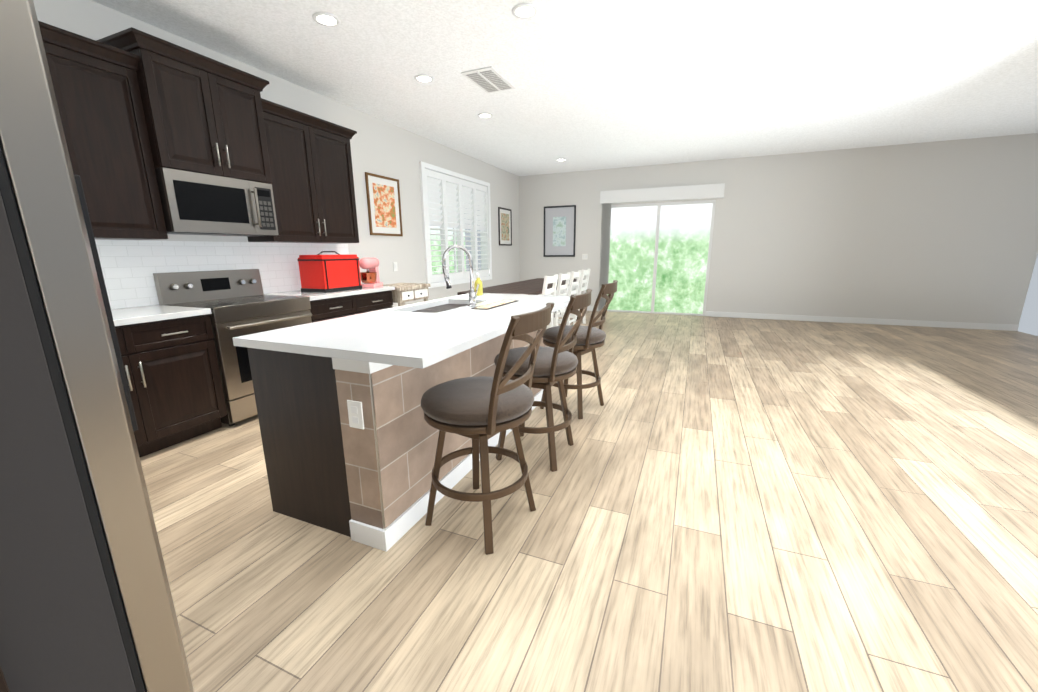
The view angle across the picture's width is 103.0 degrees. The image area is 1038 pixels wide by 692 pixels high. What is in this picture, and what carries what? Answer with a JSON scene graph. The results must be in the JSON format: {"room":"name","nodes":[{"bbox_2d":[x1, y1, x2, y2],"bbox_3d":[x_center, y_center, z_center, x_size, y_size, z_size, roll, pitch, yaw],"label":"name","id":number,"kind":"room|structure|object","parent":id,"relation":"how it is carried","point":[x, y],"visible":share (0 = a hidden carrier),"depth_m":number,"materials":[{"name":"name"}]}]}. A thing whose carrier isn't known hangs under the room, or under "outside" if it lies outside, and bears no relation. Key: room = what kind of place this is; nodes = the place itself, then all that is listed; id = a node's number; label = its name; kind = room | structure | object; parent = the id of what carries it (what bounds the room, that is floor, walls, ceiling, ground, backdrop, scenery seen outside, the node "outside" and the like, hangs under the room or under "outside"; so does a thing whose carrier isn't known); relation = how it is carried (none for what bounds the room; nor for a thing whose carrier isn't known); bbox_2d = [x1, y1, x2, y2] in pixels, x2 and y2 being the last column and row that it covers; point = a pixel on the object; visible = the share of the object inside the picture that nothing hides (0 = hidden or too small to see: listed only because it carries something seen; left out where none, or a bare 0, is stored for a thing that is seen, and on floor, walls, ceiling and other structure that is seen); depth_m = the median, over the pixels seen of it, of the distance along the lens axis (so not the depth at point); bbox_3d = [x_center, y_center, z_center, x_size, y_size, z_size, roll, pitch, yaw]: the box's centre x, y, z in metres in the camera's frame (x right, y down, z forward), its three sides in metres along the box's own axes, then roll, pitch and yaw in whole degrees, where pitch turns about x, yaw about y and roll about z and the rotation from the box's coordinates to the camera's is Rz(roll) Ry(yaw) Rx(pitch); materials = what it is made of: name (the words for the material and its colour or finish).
{"room":"dining room and kitchen","nodes":[
{"label":"dining room and kitchen","id":0,"kind":"room"},
{"bbox_2d":[33,0,519,308],"bbox_3d":[-1.895,-1.345,5.216,0.150,2.900,9.750,5,14,22],"label":"wall","id":1,"kind":"structure","parent":0,"point":[382,147],"depth_m":5.25,"materials":[{"name":"white paint"}]},
{"bbox_2d":[38,21,167,240],"bbox_3d":[-2.804,-1.210,2.394,0.336,1.130,0.980,5,14,22],"label":"upper cabinet","id":2,"kind":"object","parent":1,"relation":"attached to","point":[136,107],"depth_m":2.56,"materials":[{"name":"brown wood"}]},
{"bbox_2d":[102,29,273,184],"bbox_3d":[-2.424,-1.680,3.111,0.416,0.780,0.800,5,14,22],"label":"upper cabinet","id":3,"kind":"object","parent":1,"relation":"attached to","point":[203,115],"depth_m":2.93,"materials":[{"name":"brown wood"}]},
{"bbox_2d":[155,167,277,236],"bbox_3d":[-2.397,-1.089,3.237,0.460,0.419,0.792,5,14,22],"label":"microwave","id":4,"kind":"object","parent":3,"relation":"attached to","point":[193,203],"visible":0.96,"depth_m":3.08,"materials":[{"name":"silver metal"}]},
{"bbox_2d":[246,101,358,244],"bbox_3d":[-2.105,-1.586,4.009,0.336,1.130,1.020,5,14,22],"label":"upper cabinet","id":5,"kind":"object","parent":1,"relation":"attached to","point":[313,187],"depth_m":3.90,"materials":[{"name":"brown wood"}]},
{"bbox_2d":[365,172,402,235],"bbox_3d":[-1.722,-1.794,5.310,0.023,0.730,0.610,5,14,22],"label":"floral picture","id":6,"kind":"object","parent":1,"relation":"attached to","point":[384,205],"visible":0.98,"depth_m":5.29,"materials":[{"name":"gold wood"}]},
{"bbox_2d":[393,262,397,270],"bbox_3d":[-1.674,-1.075,5.595,0.010,0.120,0.080,5,14,22],"label":"switch plate","id":7,"kind":"object","parent":1,"relation":"attached to","point":[395,267],"visible":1,"depth_m":5.59,"materials":[{"name":"white plastic"}]},
{"bbox_2d":[419,161,491,287],"bbox_3d":[-1.048,-1.984,7.080,0.186,1.796,2.170,5,14,22],"label":"window shutters","id":8,"kind":"object","parent":1,"relation":"attached to","point":[470,194],"visible":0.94,"depth_m":6.90,"materials":[{"name":"white wood"}]},
{"bbox_2d":[498,207,511,245],"bbox_3d":[-0.287,-2.486,8.639,0.023,0.750,0.620,5,14,22],"label":"framed picture","id":9,"kind":"object","parent":1,"relation":"attached to","point":[505,225],"visible":1,"depth_m":8.63,"materials":[{"name":"black"}]},
{"bbox_2d":[294,257,365,292],"bbox_3d":[-1.910,-0.744,4.204,0.327,0.310,0.470,5,14,22],"label":"bread box","id":10,"kind":"object","parent":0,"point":[315,274],"depth_m":4.04,"materials":[{"name":"red metal"}]},
{"bbox_2d":[471,299,518,309],"bbox_3d":[-0.163,-0.299,2.966,0.120,0.006,0.520,5,14,22],"label":"cutting board","id":11,"kind":"object","parent":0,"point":[494,305],"depth_m":2.92,"materials":[{"name":"grey wood"}]},
{"bbox_2d":[91,0,1037,175],"bbox_3d":[2.008,-2.470,3.264,8.650,0.100,9.750,5,14,22],"label":"ceiling","id":12,"kind":"structure","parent":0,"point":[603,84],"depth_m":3.75,"materials":[{"name":"white paint"}]},
{"bbox_2d":[312,12,340,26],"bbox_3d":[-1.357,-2.303,2.916,0.184,0.012,0.184,5,14,22],"label":"recessed light","id":13,"kind":"object","parent":12,"relation":"in","point":[327,19],"visible":0.98,"depth_m":2.91,"materials":[{"name":"white"}]},
{"bbox_2d":[414,74,433,82],"bbox_3d":[-0.899,-2.537,3.923,0.184,0.012,0.184,5,14,22],"label":"recessed light","id":14,"kind":"object","parent":12,"relation":"in","point":[423,78],"visible":0.98,"depth_m":3.91,"materials":[{"name":"white"}]},
{"bbox_2d":[477,113,492,117],"bbox_3d":[-0.410,-2.788,5.001,0.184,0.012,0.184,5,14,22],"label":"recessed light","id":15,"kind":"object","parent":12,"relation":"in","point":[484,115],"visible":1,"depth_m":4.99,"materials":[{"name":"white"}]},
{"bbox_2d":[461,66,515,92],"bbox_3d":[-0.285,-2.555,3.987,0.320,0.018,0.540,5,14,22],"label":"ceiling vent","id":16,"kind":"object","parent":12,"relation":"in","point":[490,79],"visible":1,"depth_m":3.94,"materials":[{"name":"white metal"}]},
{"bbox_2d":[512,3,537,18],"bbox_3d":[0.042,-2.296,2.836,0.184,0.012,0.184,5,14,22],"label":"recessed light","id":17,"kind":"object","parent":12,"relation":"in","point":[524,10],"visible":0.98,"depth_m":2.83,"materials":[{"name":"white"}]},
{"bbox_2d":[140,311,1037,691],"bbox_3d":[2.033,0.454,3.933,8.650,0.100,9.750,5,14,22],"label":"floor","id":18,"kind":"structure","parent":0,"point":[744,505],"depth_m":1.86,"materials":[{"name":"brown wood"}]},
{"bbox_2d":[0,666,9,691],"bbox_3d":[-1.118,-0.039,0.306,0.978,2.530,0.688,5,14,22],"label":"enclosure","id":19,"kind":"object","parent":18,"relation":"on","point":[4,686],"depth_m":0.49,"materials":[{"name":"brown"}]},
{"bbox_2d":[0,0,193,691],"bbox_3d":[-1.105,0.279,0.505,0.880,1.822,0.872,5,14,22],"label":"refrigerator","id":20,"kind":"object","parent":18,"relation":"on","point":[86,603],"visible":1,"depth_m":0.54,"materials":[{"name":"grey metal"}]},
{"bbox_2d":[115,313,226,456],"bbox_3d":[-2.659,0.279,2.688,0.616,0.874,1.000,5,14,22],"label":"base cabinet","id":21,"kind":"object","parent":18,"relation":"on","point":[172,371],"depth_m":2.75,"materials":[{"name":"brown wood"}]},
{"bbox_2d":[111,305,210,324],"bbox_3d":[-2.655,-0.165,2.573,0.641,0.038,1.015,5,14,22],"label":"countertop","id":22,"kind":"structure","parent":21,"relation":"on","point":[136,315],"depth_m":2.73,"materials":[{"name":"white stone"}]},
{"bbox_2d":[153,269,311,425],"bbox_3d":[-2.253,-0.040,3.446,0.712,1.150,0.802,5,14,22],"label":"range","id":23,"kind":"object","parent":18,"relation":"on","point":[238,303],"visible":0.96,"depth_m":3.20,"materials":[{"name":"silver metal"}]},
{"bbox_2d":[309,289,393,322],"bbox_3d":[-1.930,-0.113,4.371,0.616,0.874,1.130,5,14,22],"label":"base cabinet","id":24,"kind":"object","parent":18,"relation":"on","point":[333,307],"depth_m":4.11,"materials":[{"name":"brown wood"}]},
{"bbox_2d":[264,285,393,300],"bbox_3d":[-1.918,-0.560,4.274,0.641,0.038,1.148,5,14,22],"label":"countertop","id":25,"kind":"structure","parent":24,"relation":"on","point":[369,288],"depth_m":4.04,"materials":[{"name":"white stone"}]},
{"bbox_2d":[247,330,545,551],"bbox_3d":[-0.531,0.249,2.851,0.792,0.824,2.164,5,14,22],"label":"kitchen island","id":26,"kind":"object","parent":18,"relation":"on","point":[349,435],"depth_m":1.89,"materials":[{"name":"brown tile"}]},
{"bbox_2d":[233,293,569,368],"bbox_3d":[-0.397,-0.179,2.688,1.040,0.099,2.210,5,14,22],"label":"island countertop","id":27,"kind":"structure","parent":26,"relation":"on","point":[398,335],"depth_m":1.97,"materials":[{"name":"white stone"}]},
{"bbox_2d":[413,309,440,312],"bbox_3d":[-0.622,-0.119,2.838,0.388,0.201,0.368,5,14,22],"label":"sink","id":28,"kind":"object","parent":27,"relation":"in","point":[414,310],"depth_m":2.96,"materials":[{"name":"silver metal"}]},
{"bbox_2d":[429,305,460,308],"bbox_3d":[-0.474,-0.198,3.179,0.388,0.201,0.368,5,14,22],"label":"sink","id":29,"kind":"object","parent":27,"relation":"in","point":[430,306],"depth_m":3.16,"materials":[{"name":"silver metal"}]},
{"bbox_2d":[442,245,480,304],"bbox_3d":[-0.409,-0.494,2.899,0.262,0.422,0.111,5,14,22],"label":"faucet","id":30,"kind":"object","parent":27,"relation":"on","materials":[{"name":"silver metal"}]},
{"bbox_2d":[472,272,485,298],"bbox_3d":[-0.334,-0.499,3.405,0.112,0.205,0.112,5,14,22],"label":"soap dispenser","id":31,"kind":"object","parent":27,"relation":"on","point":[480,295],"depth_m":3.38,"materials":[{"name":"yellow plastic"}]},
{"bbox_2d":[383,283,430,305],"bbox_3d":[-1.440,-0.307,5.144,0.467,0.900,0.600,5,14,22],"label":"console","id":32,"kind":"object","parent":18,"relation":"on","point":[402,293],"visible":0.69,"depth_m":4.94,"materials":[{"name":"brown wood"}]},
{"bbox_2d":[421,302,554,554],"bbox_3d":[-0.160,0.340,1.932,0.586,1.056,0.522,5,14,22],"label":"bar stool","id":33,"kind":"object","parent":18,"relation":"on","point":[480,411],"visible":1,"depth_m":1.78,"materials":[{"name":"brown wood"}]},
{"bbox_2d":[457,278,583,318],"bbox_3d":[0.221,-0.582,6.555,0.950,0.780,2.960,5,14,22],"label":"dining table","id":34,"kind":"object","parent":18,"relation":"on","point":[531,287],"visible":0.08,"depth_m":5.94,"materials":[{"name":"brown wood"}]},
{"bbox_2d":[494,289,591,471],"bbox_3d":[0.136,0.186,2.592,0.586,1.056,0.522,5,14,22],"label":"bar stool","id":35,"kind":"object","parent":18,"relation":"on","point":[558,363],"visible":0.85,"depth_m":2.45,"materials":[{"name":"brown wood"}]},
{"bbox_2d":[542,274,557,328],"bbox_3d":[0.216,-0.466,5.593,0.512,0.984,0.522,5,14,22],"label":"dining chair","id":36,"kind":"object","parent":18,"relation":"on","point":[548,280],"visible":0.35,"depth_m":5.42,"materials":[{"name":"white wood"}]},
{"bbox_2d":[547,272,570,327],"bbox_3d":[0.453,-0.593,6.140,0.512,0.984,0.522,5,14,22],"label":"dining chair","id":37,"kind":"object","parent":18,"relation":"on","point":[566,277],"visible":0.29,"depth_m":5.94,"materials":[{"name":"white wood"}]},
{"bbox_2d":[553,270,580,325],"bbox_3d":[0.694,-0.722,6.697,0.512,0.984,0.522,5,14,22],"label":"dining chair","id":38,"kind":"object","parent":18,"relation":"on","point":[575,284],"visible":0.23,"depth_m":6.53,"materials":[{"name":"white wood"}]},
{"bbox_2d":[558,269,589,323],"bbox_3d":[0.939,-0.854,7.262,0.512,0.984,0.522,5,14,22],"label":"dining chair","id":39,"kind":"object","parent":18,"relation":"on","point":[585,281],"visible":0.27,"depth_m":7.09,"materials":[{"name":"white wood"}]},
{"bbox_2d":[540,280,617,418],"bbox_3d":[0.475,0.005,3.373,0.586,1.056,0.522,5,14,22],"label":"bar stool","id":40,"kind":"object","parent":18,"relation":"on","point":[590,337],"visible":0.85,"depth_m":3.22,"materials":[{"name":"brown wood"}]},
{"bbox_2d":[519,133,1037,324],"bbox_3d":[3.956,-2.004,7.878,8.500,2.900,0.150,5,14,22],"label":"wall","id":41,"kind":"structure","parent":0,"point":[945,231],"depth_m":7.05,"materials":[{"name":"white paint"}]},
{"bbox_2d":[543,205,575,256],"bbox_3d":[0.879,-2.491,8.998,0.720,1.070,0.023,5,14,22],"label":"picture","id":42,"kind":"object","parent":41,"relation":"attached to","point":[559,229],"visible":0.98,"depth_m":8.99,"materials":[{"name":"grey"}]},
{"bbox_2d":[582,254,587,259],"bbox_3d":[1.421,-1.925,8.904,0.120,0.120,0.010,5,14,22],"label":"switch plate","id":43,"kind":"object","parent":41,"relation":"attached to","point":[584,256],"visible":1,"depth_m":8.90,"materials":[{"name":"white plastic"}]},
{"bbox_2d":[587,306,597,310],"bbox_3d":[0.946,-0.879,9.351,1.930,0.100,0.014,5,14,22],"label":"baseboard","id":44,"kind":"structure","parent":41,"relation":"attached to","point":[590,308],"depth_m":9.08,"materials":[{"name":"white wood"}]},
{"bbox_2d":[604,200,715,315],"bbox_3d":[2.789,-1.761,8.428,2.030,2.200,0.070,5,14,22],"label":"sliding door","id":45,"kind":"structure","parent":41,"relation":"attached to","point":[656,253],"depth_m":8.33,"materials":[{"name":"white"}]},
{"bbox_2d":[598,183,724,310],"bbox_3d":[2.735,-1.873,8.280,2.275,2.445,0.128,5,14,22],"label":"valance","id":46,"kind":"object","parent":41,"relation":"attached to","point":[689,192],"visible":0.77,"depth_m":8.11,"materials":[{"name":"white"}]},
{"bbox_2d":[705,311,1018,330],"bbox_3d":[5.778,-0.463,7.354,4.500,0.100,0.013,5,14,22],"label":"baseboard","id":47,"kind":"structure","parent":41,"relation":"attached to","point":[989,326],"depth_m":7.20,"materials":[{"name":"white wood"}]},
{"label":"outside","id":48,"kind":"structure","parent":0,"visible":0},
{"bbox_2d":[430,193,712,313],"bbox_3d":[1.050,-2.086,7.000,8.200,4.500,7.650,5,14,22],"label":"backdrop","id":49,"kind":"structure","parent":48,"point":[666,292],"depth_m":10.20,"materials":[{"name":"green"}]}
]}

